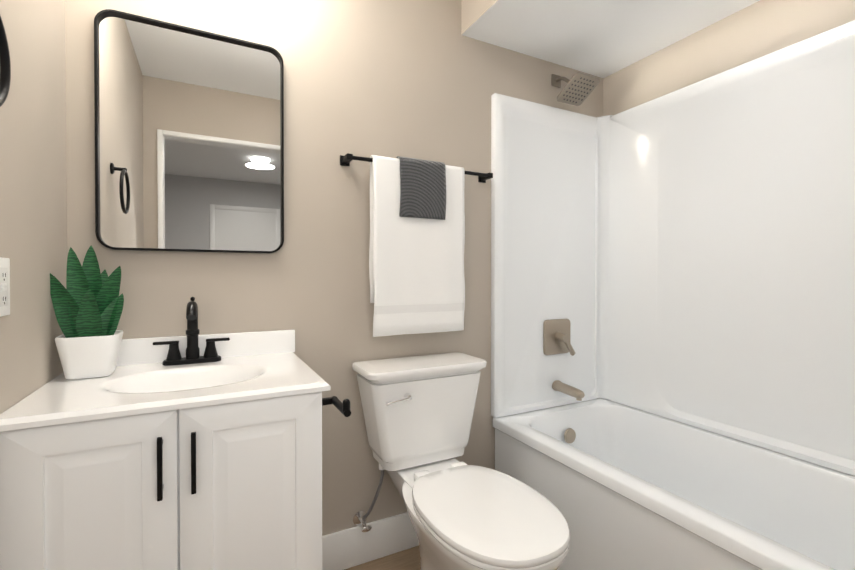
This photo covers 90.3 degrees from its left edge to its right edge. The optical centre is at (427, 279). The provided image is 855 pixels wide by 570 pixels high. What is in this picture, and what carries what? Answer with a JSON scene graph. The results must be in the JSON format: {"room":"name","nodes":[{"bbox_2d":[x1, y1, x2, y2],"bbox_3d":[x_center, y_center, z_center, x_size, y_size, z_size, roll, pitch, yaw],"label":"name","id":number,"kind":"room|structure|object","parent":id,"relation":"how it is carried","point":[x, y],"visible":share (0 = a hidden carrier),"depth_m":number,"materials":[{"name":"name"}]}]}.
{"room":"bathroom","nodes":[
{"label":"bathroom","id":0,"kind":"room"},
{"bbox_2d":[0,0,66,413],"bbox_3d":[-0.690,-0.088,0.423,0.100,2.440,1.830,0,1,-27],"label":"wall","id":1,"kind":"structure","parent":0,"point":[33,212],"depth_m":1.01,"materials":[{"name":"paint"}]},
{"bbox_2d":[0,257,9,316],"bbox_3d":[-0.846,0.014,0.846,0.009,0.117,0.073,0,1,-27],"label":"outlet","id":2,"kind":"object","parent":1,"relation":"attached to","point":[4,286],"visible":1,"depth_m":0.85,"materials":[{"name":"white plastic"}]},
{"bbox_2d":[0,16,10,106],"bbox_3d":[-0.730,-0.386,0.669,0.058,0.217,0.192,0,1,-27],"label":"towel ring","id":3,"kind":"object","parent":1,"relation":"attached to","point":[5,71],"visible":1,"depth_m":0.75,"materials":[{"name":"black metal"}]},
{"bbox_2d":[65,0,602,535],"bbox_3d":[-0.082,-0.102,1.825,2.470,2.440,0.100,0,1,-27],"label":"wall","id":4,"kind":"structure","parent":0,"point":[403,78],"depth_m":1.63,"materials":[{"name":"paint"}]},
{"bbox_2d":[94,9,283,252],"bbox_3d":[-0.757,-0.455,1.400,0.540,0.725,0.024,0,1,-27],"label":"mirror","id":5,"kind":"object","parent":4,"relation":"attached to","point":[189,139],"visible":0.96,"depth_m":1.39,"materials":[{"name":"black mirror"}]},
{"bbox_2d":[322,512,417,569],"bbox_3d":[-0.094,1.044,1.765,0.876,0.150,0.014,0,1,-27],"label":"baseboard","id":6,"kind":"structure","parent":4,"relation":"attached to","point":[351,547],"depth_m":1.67,"materials":[{"name":"white wood"}]},
{"bbox_2d":[340,153,492,336],"bbox_3d":[-0.014,-0.137,1.746,0.676,0.702,0.098,0,1,-27],"label":"towel rail","id":7,"kind":"object","parent":4,"relation":"attached to","point":[416,249],"visible":1,"depth_m":1.69,"materials":[{"name":"white fabric"}]},
{"bbox_2d":[551,72,599,105],"bbox_3d":[0.692,-0.940,2.038,0.156,0.172,0.216,0,1,-27],"label":"shower head","id":8,"kind":"object","parent":4,"relation":"attached to","point":[578,88],"visible":1,"depth_m":2.01},
{"bbox_2d":[345,546,419,569],"bbox_3d":[0.735,1.171,-0.500,3.170,0.060,5.000,0,1,-27],"label":"floor","id":9,"kind":"structure","parent":0,"point":[408,559],"depth_m":1.68,"materials":[{"name":"plastic"}]},
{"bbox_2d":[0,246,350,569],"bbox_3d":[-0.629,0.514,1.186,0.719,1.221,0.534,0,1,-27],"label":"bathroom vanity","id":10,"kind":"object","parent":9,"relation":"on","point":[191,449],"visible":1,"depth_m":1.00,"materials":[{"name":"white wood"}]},
{"bbox_2d":[50,246,123,379],"bbox_3d":[-0.935,0.083,1.172,0.167,0.360,0.141,0,1,-27],"label":"potted plant","id":11,"kind":"object","parent":10,"relation":"on","point":[88,311],"depth_m":1.15,"materials":[{"name":"green plant"}]},
{"bbox_2d":[153,297,229,365],"bbox_3d":[-0.727,0.158,1.314,0.214,0.208,0.134,0,1,-27],"label":"faucet","id":12,"kind":"object","parent":10,"relation":"on","point":[211,357],"depth_m":1.33,"materials":[{"name":"black metal"}]},
{"bbox_2d":[352,352,569,569],"bbox_3d":[0.104,0.721,1.406,0.494,0.803,0.828,0,1,-27],"label":"toilet","id":13,"kind":"object","parent":9,"relation":"on","point":[418,412],"visible":1,"depth_m":1.45,"materials":[{"name":"white ceramic"}]},
{"bbox_2d":[492,398,854,569],"bbox_3d":[1.018,0.882,1.374,0.735,0.480,1.723,0,1,-27],"label":"bathtub","id":14,"kind":"object","parent":9,"relation":"on","point":[619,486],"visible":0.9,"depth_m":1.53,"materials":[{"name":"white plastic"}]},
{"bbox_2d":[461,0,759,77],"bbox_3d":[0.947,-1.197,1.317,0.900,0.240,1.730,0,1,-27],"label":"ceiling","id":15,"kind":"structure","parent":0,"point":[602,38],"depth_m":1.81,"materials":[{"name":"white paint"}]},
{"bbox_2d":[603,0,854,115],"bbox_3d":[1.414,-0.099,1.513,0.100,2.440,1.830,0,1,-27],"label":"wall","id":16,"kind":"structure","parent":0,"point":[758,29],"depth_m":1.76,"materials":[{"name":"paint"}]},
{"bbox_2d":[491,20,854,475],"bbox_3d":[1.019,-0.105,1.365,0.738,1.486,1.728,0,1,-27],"label":"shower surround","id":17,"kind":"structure","parent":16,"relation":"attached to","point":[686,255],"depth_m":1.84,"materials":[{"name":"white plastic"}]},
{"bbox_2d":[543,319,574,355],"bbox_3d":[0.663,0.287,2.107,0.176,0.179,0.064,0,1,-27],"label":"shower valve","id":18,"kind":"object","parent":17,"relation":"attached to","point":[556,336],"visible":1,"depth_m":2.11,"materials":[{"name":"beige metal"}]},
{"bbox_2d":[552,380,584,400],"bbox_3d":[0.687,0.535,2.063,0.062,0.063,0.170,0,1,-27],"label":"tub spout","id":19,"kind":"object","parent":17,"relation":"attached to","point":[569,390],"visible":1,"depth_m":2.04,"materials":[{"name":"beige metal"}]}
]}

